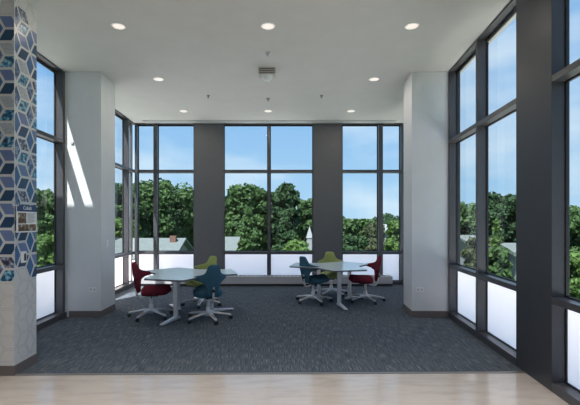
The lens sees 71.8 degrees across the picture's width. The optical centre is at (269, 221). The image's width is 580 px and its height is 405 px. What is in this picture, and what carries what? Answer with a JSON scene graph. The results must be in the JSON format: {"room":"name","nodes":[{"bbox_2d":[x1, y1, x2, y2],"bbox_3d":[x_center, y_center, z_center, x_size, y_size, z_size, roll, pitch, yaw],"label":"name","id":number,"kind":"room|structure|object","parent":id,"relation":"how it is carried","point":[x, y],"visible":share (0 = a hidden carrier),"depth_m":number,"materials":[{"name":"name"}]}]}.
{"room":"office lounge area","nodes":[
{"label":"office lounge area","id":0,"kind":"room"},
{"bbox_2d":[0,0,36,365],"bbox_3d":[-4.354,-0.455,4.284,3.492,4.050,0.392,0,0,0],"label":"column","id":1,"kind":"structure","parent":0,"point":[18,36],"depth_m":4.13,"materials":[{"name":"tile"}]},
{"bbox_2d":[0,353,37,375],"bbox_3d":[-4.351,1.520,4.285,3.498,0.100,0.406,0,0,0],"label":"baseboard","id":2,"kind":"structure","parent":1,"relation":"attached to","point":[4,370],"depth_m":4.15,"materials":[{"name":"grey rubber"}]},
{"bbox_2d":[21,251,26,262],"bbox_3d":[-2.602,0.370,4.235,0.016,0.120,0.080,0,0,0],"label":"light switch","id":3,"kind":"object","parent":1,"relation":"attached to","point":[23,253],"visible":1,"depth_m":4.22,"materials":[{"name":"white plastic"}]},
{"bbox_2d":[14,204,37,232],"bbox_3d":[-2.588,-0.035,4.255,0.044,0.290,0.350,0,0,0],"label":"wall sign","id":4,"kind":"object","parent":1,"relation":"attached to","point":[26,215],"visible":1,"depth_m":4.24,"materials":[{"name":"white paper"}]},
{"bbox_2d":[18,213,35,230],"bbox_3d":[-2.575,0.000,4.255,0.002,0.190,0.310,0,0,0],"label":"photo","id":5,"kind":"object","parent":4,"relation":"attached to","point":[26,221],"depth_m":4.25},
{"bbox_2d":[65,72,114,316],"bbox_3d":[-3.092,-0.455,6.910,0.615,4.050,0.600,0,0,0],"label":"wall column","id":6,"kind":"structure","parent":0,"point":[89,96],"depth_m":6.61,"materials":[{"name":"white paint"}]},
{"bbox_2d":[36,52,66,330],"bbox_3d":[-3.436,-0.455,5.545,0.172,4.050,2.130,0,0,0],"label":"window","id":7,"kind":"structure","parent":6,"relation":"attached to","point":[50,279],"depth_m":6.54,"materials":[{"name":"brown metal"}]},
{"bbox_2d":[69,303,115,316],"bbox_3d":[-3.043,1.520,6.910,0.533,0.100,0.616,0,0,0],"label":"baseboard","id":8,"kind":"structure","parent":6,"relation":"attached to","point":[112,307],"depth_m":6.60,"materials":[{"name":"grey rubber"}]},
{"bbox_2d":[89,287,95,291],"bbox_3d":[-2.917,1.115,6.605,0.116,0.072,0.011,0,0,0],"label":"wall outlet","id":9,"kind":"object","parent":6,"relation":"attached to","point":[91,289],"visible":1,"depth_m":6.60,"materials":[{"name":"white plastic"}]},
{"bbox_2d":[115,109,134,293],"bbox_3d":[-3.436,-0.455,8.700,0.172,4.050,2.980,0,0,0],"label":"window","id":10,"kind":"structure","parent":6,"relation":"attached to","point":[123,281],"depth_m":9.57,"materials":[{"name":"brown metal"}]},
{"bbox_2d":[194,123,222,268],"bbox_3d":[-1.525,-0.455,10.098,0.720,4.050,0.155,0,0,0],"label":"wall","id":11,"kind":"structure","parent":0,"point":[208,137],"depth_m":10.02,"materials":[{"name":"grey paint"}]},
{"bbox_2d":[135,123,193,274],"bbox_3d":[-2.632,-0.455,10.091,1.495,4.050,0.142,0,0,0],"label":"window","id":12,"kind":"structure","parent":11,"relation":"in","point":[155,259],"depth_m":10.07,"materials":[{"name":"brown metal"}]},
{"bbox_2d":[142,120,396,122],"bbox_3d":[0.000,-2.472,9.870,6.200,0.016,0.250,0,0,0],"label":"trim","id":13,"kind":"structure","parent":11,"relation":"attached to","point":[145,121],"depth_m":9.82,"materials":[{"name":"white paint"}]},
{"bbox_2d":[18,285,521,373],"bbox_3d":[-0.050,1.570,7.225,7.300,0.001,6.250,0,0,0],"label":"floor","id":14,"kind":"structure","parent":0,"point":[268,330],"depth_m":5.34,"materials":[{"name":"carpet"}]},
{"bbox_2d":[129,125,132,280],"bbox_3d":[-3.525,-0.455,10.165,0.070,4.050,0.070,0,0,0],"label":"trim","id":15,"kind":"structure","parent":14,"relation":"on","point":[131,126],"depth_m":10.13,"materials":[{"name":"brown metal"}]},
{"bbox_2d":[127,262,172,321],"bbox_3d":[-1.993,1.115,6.620,0.714,0.910,0.748,0,0,0],"label":"office chair","id":16,"kind":"object","parent":14,"relation":"on","point":[151,291],"visible":0.98,"depth_m":6.54,"materials":[{"name":"red fabric"}]},
{"bbox_2d":[144,267,236,325],"bbox_3d":[-1.354,1.212,6.709,1.636,0.715,1.636,0,0,0],"label":"meeting table","id":17,"kind":"object","parent":14,"relation":"on","point":[177,275],"visible":0.8,"depth_m":6.51,"materials":[{"name":"grey"}]},
{"bbox_2d":[181,256,221,308],"bbox_3d":[-1.250,1.115,7.606,0.748,0.910,0.714,0,0,38],"label":"office chair","id":18,"kind":"object","parent":14,"relation":"on","point":[212,260],"visible":0.52,"depth_m":7.52,"materials":[{"name":"green fabric"}]},
{"bbox_2d":[187,265,232,324],"bbox_3d":[-0.970,1.115,6.391,0.748,0.910,0.714,0,0,-28],"label":"office chair","id":19,"kind":"object","parent":14,"relation":"on","point":[211,280],"visible":0.98,"depth_m":6.22,"materials":[{"name":"teal fabric"}]},
{"bbox_2d":[141,275,392,285],"bbox_3d":[-0.075,1.446,9.877,6.150,0.247,0.275,0,0,0],"label":"radiator cover","id":20,"kind":"object","parent":14,"relation":"on","point":[236,280],"visible":0.45,"depth_m":9.74,"materials":[{"name":"metal"}]},
{"bbox_2d":[148,275,384,275],"bbox_3d":[-0.074,1.324,9.885,5.852,0.002,0.110,0,0,0],"label":"grille","id":21,"kind":"object","parent":20,"relation":"attached to","point":[148,275],"depth_m":9.89,"materials":[{"name":"grey metal"}]},
{"bbox_2d":[296,256,332,305],"bbox_3d":[0.834,1.115,7.840,0.714,0.910,0.748,0,0,-38],"label":"office chair","id":22,"kind":"object","parent":14,"relation":"on","point":[312,280],"visible":0.98,"depth_m":7.71,"materials":[{"name":"teal fabric"}]},
{"bbox_2d":[290,261,367,310],"bbox_3d":[1.209,1.212,7.849,1.636,0.715,1.636,0,0,0],"label":"meeting table","id":23,"kind":"object","parent":14,"relation":"on","point":[338,267],"visible":0.77,"depth_m":7.68,"materials":[{"name":"grey"}]},
{"bbox_2d":[314,252,347,296],"bbox_3d":[1.331,1.115,8.653,0.748,0.910,0.714,0,0,2],"label":"office chair","id":24,"kind":"object","parent":14,"relation":"on","point":[329,256],"visible":0.73,"depth_m":8.65,"materials":[{"name":"green fabric"}]},
{"bbox_2d":[348,255,385,304],"bbox_3d":[1.933,1.115,7.919,0.714,0.910,0.748,0,0,2],"label":"office chair","id":25,"kind":"object","parent":14,"relation":"on","point":[366,280],"visible":0.97,"depth_m":7.82,"materials":[{"name":"red fabric"}]},
{"bbox_2d":[403,124,403,280],"bbox_3d":[3.480,-0.455,10.150,0.280,4.050,0.120,0,0,0],"label":"trim","id":26,"kind":"structure","parent":14,"relation":"on","point":[403,124],"depth_m":10.09,"materials":[{"name":"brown metal"}]},
{"bbox_2d":[36,0,515,122],"bbox_3d":[-1.356,-2.655,2.960,9.888,0.350,14.520,0,0,0],"label":"ceiling","id":27,"kind":"structure","parent":0,"point":[331,49],"depth_m":5.72,"materials":[{"name":"paint"}]},
{"bbox_2d":[111,22,125,29],"bbox_3d":[-1.910,-2.476,5.060,0.184,0.008,0.184,0,0,0],"label":"recessed light","id":28,"kind":"object","parent":27,"relation":"in","point":[116,25],"visible":1,"depth_m":5.06,"materials":[{"name":"white plastic"}]},
{"bbox_2d":[153,77,163,80],"bbox_3d":[-1.926,-2.476,6.940,0.184,0.008,0.184,0,0,0],"label":"recessed light","id":29,"kind":"object","parent":27,"relation":"in","point":[154,78],"visible":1,"depth_m":6.94,"materials":[{"name":"white plastic"}]},
{"bbox_2d":[259,68,274,82],"bbox_3d":[-0.040,-2.381,6.518,0.270,0.198,0.204,0,0,0],"label":"ceiling detector","id":30,"kind":"object","parent":27,"relation":"attached to","point":[266,74],"visible":1,"depth_m":6.42,"materials":[{"name":"grey"}]},
{"bbox_2d":[261,22,274,29],"bbox_3d":[-0.020,-2.476,5.060,0.184,0.008,0.184,0,0,0],"label":"recessed light","id":31,"kind":"object","parent":27,"relation":"in","point":[267,26],"visible":1,"depth_m":5.06,"materials":[{"name":"white plastic"}]},
{"bbox_2d":[369,77,378,80],"bbox_3d":[1.813,-2.476,6.940,0.184,0.008,0.184,0,0,0],"label":"recessed light","id":32,"kind":"object","parent":27,"relation":"in","point":[372,78],"visible":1,"depth_m":6.94,"materials":[{"name":"white plastic"}]},
{"bbox_2d":[404,22,419,29],"bbox_3d":[1.800,-2.476,5.060,0.184,0.008,0.184,0,0,0],"label":"recessed light","id":33,"kind":"object","parent":27,"relation":"in","point":[413,25],"visible":1,"depth_m":5.06,"materials":[{"name":"white plastic"}]},
{"bbox_2d":[0,373,568,404],"bbox_3d":[-1.650,1.570,-0.010,9.100,0.001,8.380,0,0,0],"label":"floor","id":34,"kind":"structure","parent":0,"point":[452,388],"depth_m":3.71,"materials":[{"name":"light wood"}]},
{"bbox_2d":[15,371,525,375],"bbox_3d":[0.022,1.567,4.140,5.286,0.006,0.035,0,0,-1],"label":"trim","id":35,"kind":"structure","parent":34,"relation":"on","point":[483,371],"depth_m":4.13,"materials":[{"name":"silver metal"}]},
{"bbox_2d":[314,123,341,274],"bbox_3d":[1.466,-0.455,10.098,0.701,4.050,0.155,0,0,0],"label":"wall","id":36,"kind":"structure","parent":0,"point":[327,136],"depth_m":10.02,"materials":[{"name":"grey paint"}]},
{"bbox_2d":[223,123,313,274],"bbox_3d":[-0.025,-0.455,10.091,2.280,4.050,0.142,0,0,0],"label":"window","id":37,"kind":"structure","parent":36,"relation":"in","point":[268,262],"depth_m":10.13,"materials":[{"name":"brown metal"}]},
{"bbox_2d":[342,123,402,284],"bbox_3d":[2.578,-0.455,10.091,1.524,4.050,0.142,0,0,0],"label":"window","id":38,"kind":"structure","parent":36,"relation":"in","point":[391,261],"depth_m":10.04,"materials":[{"name":"brown metal"}]},
{"bbox_2d":[404,72,447,310],"bbox_3d":[2.701,-0.455,6.920,0.687,4.050,0.640,0,0,0],"label":"wall column","id":39,"kind":"structure","parent":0,"point":[425,93],"depth_m":6.61,"materials":[{"name":"white paint"}]},
{"bbox_2d":[416,287,422,291],"bbox_3d":[2.482,1.117,6.607,0.116,0.072,0.011,0,0,0],"label":"wall outlet","id":40,"kind":"object","parent":39,"relation":"attached to","point":[418,289],"visible":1,"depth_m":6.60,"materials":[{"name":"white plastic"}]},
{"bbox_2d":[403,303,448,316],"bbox_3d":[2.687,1.520,6.920,0.676,0.100,0.656,0,0,0],"label":"baseboard","id":41,"kind":"structure","parent":39,"relation":"attached to","point":[410,312],"depth_m":6.60,"materials":[{"name":"grey rubber"}]},
{"bbox_2d":[458,72,459,263],"bbox_3d":[3.104,-0.455,6.907,0.170,4.050,0.564,0,0,7],"label":"window frame","id":42,"kind":"structure","parent":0,"point":[459,72],"depth_m":6.62,"materials":[{"name":"black metal"}]},
{"bbox_2d":[516,0,569,390],"bbox_3d":[2.726,-0.455,4.021,0.155,4.050,0.666,0,0,7],"label":"wall","id":43,"kind":"structure","parent":0,"point":[540,24],"depth_m":3.88,"materials":[{"name":"grey paint"}]},
{"bbox_2d":[448,0,515,365],"bbox_3d":[2.892,-0.455,5.487,0.142,4.050,2.285,0,0,7],"label":"window","id":44,"kind":"structure","parent":43,"relation":"in","point":[482,302],"depth_m":5.41,"materials":[{"name":"black metal"}]},
{"bbox_3d":[2.235,-0.455,-0.134,0.230,4.050,0.667,0,0,0],"label":"wall","id":45,"kind":"structure","parent":0,"visible":0},
{"bbox_2d":[552,0,579,404],"bbox_3d":[2.474,-0.455,1.942,0.142,4.050,3.524,0,0,7],"label":"window","id":46,"kind":"structure","parent":45,"relation":"in","point":[569,391],"depth_m":3.63,"materials":[{"name":"brown metal"}]},
{"label":"outside","id":47,"kind":"structure","parent":0,"visible":0},
{"label":"ground","id":48,"kind":"structure","parent":47,"visible":0},
{"bbox_2d":[36,188,53,234],"bbox_3d":[-14.591,2.006,25.981,3.179,8.540,3.440,0,0,11],"label":"tree","id":49,"kind":"object","parent":48,"relation":"on","point":[45,198],"visible":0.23,"depth_m":25.43,"materials":[{"name":"green plant"}]},
{"bbox_2d":[36,232,53,266],"bbox_3d":[-11.105,3.399,19.911,2.554,5.753,2.430,0,0,0],"label":"tree","id":50,"kind":"object","parent":48,"relation":"on","point":[45,242],"visible":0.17,"depth_m":19.36,"materials":[{"name":"green plant"}]},
{"bbox_2d":[115,218,142,237],"bbox_3d":[-13.008,2.948,35.986,3.203,6.658,3.094,0,0,0],"label":"tree","id":51,"kind":"object","parent":48,"relation":"on","point":[118,223],"visible":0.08,"depth_m":35.14,"materials":[{"name":"green plant"}]},
{"bbox_2d":[115,182,150,237],"bbox_3d":[-15.642,1.032,41.790,5.863,10.500,5.537,0,0,0],"label":"tree","id":52,"kind":"object","parent":48,"relation":"on","point":[143,215],"visible":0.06,"depth_m":41.59,"materials":[{"name":"green plant"}]},
{"bbox_2d":[115,236,192,259],"bbox_3d":[-9.625,3.599,30.500,6.550,5.141,7.800,0,0,0],"label":"house","id":53,"kind":"structure","parent":48,"relation":"on","point":[173,243],"depth_m":29.37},
{"bbox_2d":[133,178,192,241],"bbox_3d":[-12.944,0.615,47.299,9.028,11.362,9.062,0,0,0],"label":"tree","id":54,"kind":"object","parent":48,"relation":"on","point":[170,201],"visible":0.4,"depth_m":45.46,"materials":[{"name":"green plant"}]},
{"bbox_2d":[175,190,192,245],"bbox_3d":[-10.251,1.080,49.972,5.667,10.403,5.426,0,0,-15],"label":"tree","id":55,"kind":"object","parent":48,"relation":"on","point":[191,208],"visible":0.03,"depth_m":48.46,"materials":[{"name":"green plant"}]},
{"bbox_2d":[225,196,236,233],"bbox_3d":[-6.373,1.109,59.983,3.646,10.333,3.475,0,0,3],"label":"tree","id":56,"kind":"object","parent":48,"relation":"on","point":[226,208],"visible":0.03,"depth_m":58.70,"materials":[{"name":"green plant"}]},
{"bbox_2d":[225,237,240,250],"bbox_3d":[-4.650,3.809,39.500,3.500,4.721,5.800,0,0,0],"label":"house","id":57,"kind":"structure","parent":48,"relation":"on","point":[231,243],"depth_m":38.02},
{"bbox_2d":[236,207,259,250],"bbox_3d":[-1.976,2.449,35.992,3.572,7.658,3.243,0,0,24],"label":"conifer tree","id":58,"kind":"object","parent":48,"relation":"on","point":[247,243],"visible":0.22,"depth_m":35.55,"materials":[{"name":"green plant"}]},
{"bbox_2d":[225,181,272,250],"bbox_3d":[-2.386,0.751,48.179,6.413,11.064,6.348,0,0,15],"label":"tree","id":59,"kind":"object","parent":48,"relation":"on","point":[238,197],"visible":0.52,"depth_m":46.28,"materials":[{"name":"green plant"}]},
{"bbox_2d":[271,215,295,250],"bbox_3d":[1.381,2.808,37.798,4.530,6.950,4.808,0,0,0],"label":"conifer tree","id":60,"kind":"object","parent":48,"relation":"on","point":[283,235],"visible":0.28,"depth_m":37.61,"materials":[{"name":"green plant"}]},
{"bbox_2d":[266,181,302,248],"bbox_3d":[1.588,0.777,46.943,4.366,10.999,4.450,0,0,28],"label":"tree","id":61,"kind":"object","parent":48,"relation":"on","point":[285,198],"visible":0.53,"depth_m":46.08,"materials":[{"name":"green plant"}]},
{"bbox_2d":[281,239,311,250],"bbox_3d":[2.331,3.837,33.072,3.298,4.884,3.143,0,0,23],"label":"tree","id":62,"kind":"object","parent":48,"relation":"on","point":[292,245],"visible":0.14,"depth_m":32.17,"materials":[{"name":"green plant"}]},
{"bbox_2d":[296,198,311,241],"bbox_3d":[5.325,1.567,51.858,4.757,9.424,5.228,0,0,0],"label":"tree","id":63,"kind":"object","parent":48,"relation":"on","point":[305,206],"visible":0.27,"depth_m":50.73,"materials":[{"name":"green plant"}]},
{"bbox_2d":[306,226,311,249],"bbox_3d":[4.100,3.290,41.000,0.680,5.760,0.680,0,0,0],"label":"spire","id":64,"kind":"object","parent":48,"relation":"on","point":[309,234],"visible":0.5,"depth_m":40.72,"materials":[{"name":"white"}]},
{"bbox_2d":[343,234,369,250],"bbox_3d":[7.465,3.682,36.074,3.017,5.192,3.201,0,0,6],"label":"tree","id":65,"kind":"object","parent":48,"relation":"on","point":[350,243],"visible":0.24,"depth_m":35.28,"materials":[{"name":"green plant"}]},
{"bbox_2d":[343,218,384,250],"bbox_3d":[12.018,2.865,51.944,6.057,6.852,6.243,0,0,16],"label":"tree","id":66,"kind":"object","parent":48,"relation":"on","point":[354,226],"visible":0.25,"depth_m":50.12,"materials":[{"name":"green plant"}]},
{"bbox_2d":[363,223,384,240],"bbox_3d":[11.476,3.156,43.958,2.850,6.240,2.953,0,0,0],"label":"tree","id":67,"kind":"object","parent":48,"relation":"on","point":[370,231],"visible":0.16,"depth_m":43.35,"materials":[{"name":"green plant"}]},
{"bbox_2d":[364,238,385,250],"bbox_3d":[9.766,3.872,37.966,3.049,4.812,2.911,0,0,37],"label":"tree","id":68,"kind":"object","parent":48,"relation":"on","point":[372,246],"visible":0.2,"depth_m":37.20,"materials":[{"name":"green plant"}]},
{"bbox_2d":[372,213,393,223],"bbox_3d":[28.802,2.024,94.902,10.845,8.592,11.380,0,0,0],"label":"tree","id":69,"kind":"object","parent":48,"relation":"on","point":[385,215],"visible":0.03,"depth_m":95.72,"materials":[{"name":"green plant"}]},
{"bbox_2d":[383,224,389,250],"bbox_3d":[17.300,3.250,56.000,6.200,5.840,8.800,0,0,0],"label":"house","id":70,"kind":"structure","parent":48,"relation":"on","point":[385,236],"depth_m":51.99,"materials":[{"name":"white"}]},
{"bbox_2d":[383,215,398,223],"bbox_3d":[32.953,2.141,88.285,15.634,8.444,16.261,0,0,0],"label":"tree","id":71,"kind":"object","parent":48,"relation":"on","point":[394,217],"visible":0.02,"depth_m":89.12,"materials":[{"name":"green plant"}]},
{"bbox_2d":[384,220,398,250],"bbox_3d":[10.982,3.034,33.987,2.359,6.480,2.251,0,0,0],"label":"tree","id":72,"kind":"object","parent":48,"relation":"on","point":[392,241],"visible":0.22,"depth_m":33.71,"materials":[{"name":"green plant"}]},
{"bbox_2d":[460,201,475,234],"bbox_3d":[16.554,2.199,33.816,4.829,8.164,4.610,0,0,-40],"label":"tree","id":73,"kind":"object","parent":48,"relation":"on","point":[467,214],"visible":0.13,"depth_m":32.55,"materials":[{"name":"green plant"}]},
{"bbox_2d":[460,236,491,268],"bbox_3d":[12.635,3.544,24.051,2.091,5.460,2.031,0,0,-31],"label":"tree","id":74,"kind":"object","parent":48,"relation":"on","point":[469,252],"visible":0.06,"depth_m":24.04,"materials":[{"name":"green plant"}]},
{"bbox_2d":[460,235,491,264],"bbox_3d":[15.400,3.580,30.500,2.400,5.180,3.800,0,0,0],"label":"house","id":75,"kind":"structure","parent":48,"relation":"on","point":[463,238],"depth_m":30.11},
{"bbox_2d":[470,191,515,242],"bbox_3d":[17.347,1.937,30.063,3.704,8.681,3.844,0,0,0],"label":"tree","id":76,"kind":"object","parent":48,"relation":"on","point":[500,207],"visible":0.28,"depth_m":29.26,"materials":[{"name":"green plant"}]},
{"bbox_2d":[490,218,503,246],"bbox_3d":[12.487,3.015,22.026,1.676,6.515,1.669,0,0,0],"label":"conifer tree","id":77,"kind":"object","parent":48,"relation":"on","point":[497,239],"visible":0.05,"depth_m":21.89,"materials":[{"name":"green plant"}]},
{"bbox_2d":[489,246,514,279],"bbox_3d":[10.767,3.701,18.964,1.659,5.145,1.713,0,0,0],"label":"tree","id":78,"kind":"object","parent":48,"relation":"on","point":[499,265],"visible":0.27,"depth_m":18.60,"materials":[{"name":"green plant"}]},
{"bbox_2d":[489,243,515,280],"bbox_3d":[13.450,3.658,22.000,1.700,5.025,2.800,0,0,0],"label":"house","id":79,"kind":"structure","parent":48,"relation":"on","point":[512,246],"depth_m":21.31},
{"bbox_2d":[501,198,515,242],"bbox_3d":[18.771,2.184,30.090,3.801,8.186,3.486,0,0,0],"label":"tree","id":80,"kind":"object","parent":48,"relation":"on","point":[510,216],"visible":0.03,"depth_m":29.55,"materials":[{"name":"green plant"}]},
{"bbox_2d":[570,205,579,266],"bbox_3d":[18.647,2.622,23.929,3.438,7.309,3.146,0,0,-22],"label":"tree","id":81,"kind":"object","parent":48,"relation":"on","point":[574,210],"visible":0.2,"depth_m":23.45,"materials":[{"name":"green plant"}]},
{"bbox_2d":[570,251,579,298],"bbox_3d":[14.611,3.723,20.027,2.796,5.109,2.874,0,0,-43],"label":"tree","id":82,"kind":"object","parent":48,"relation":"on","point":[574,256],"visible":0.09,"depth_m":19.13,"materials":[{"name":"green plant"}]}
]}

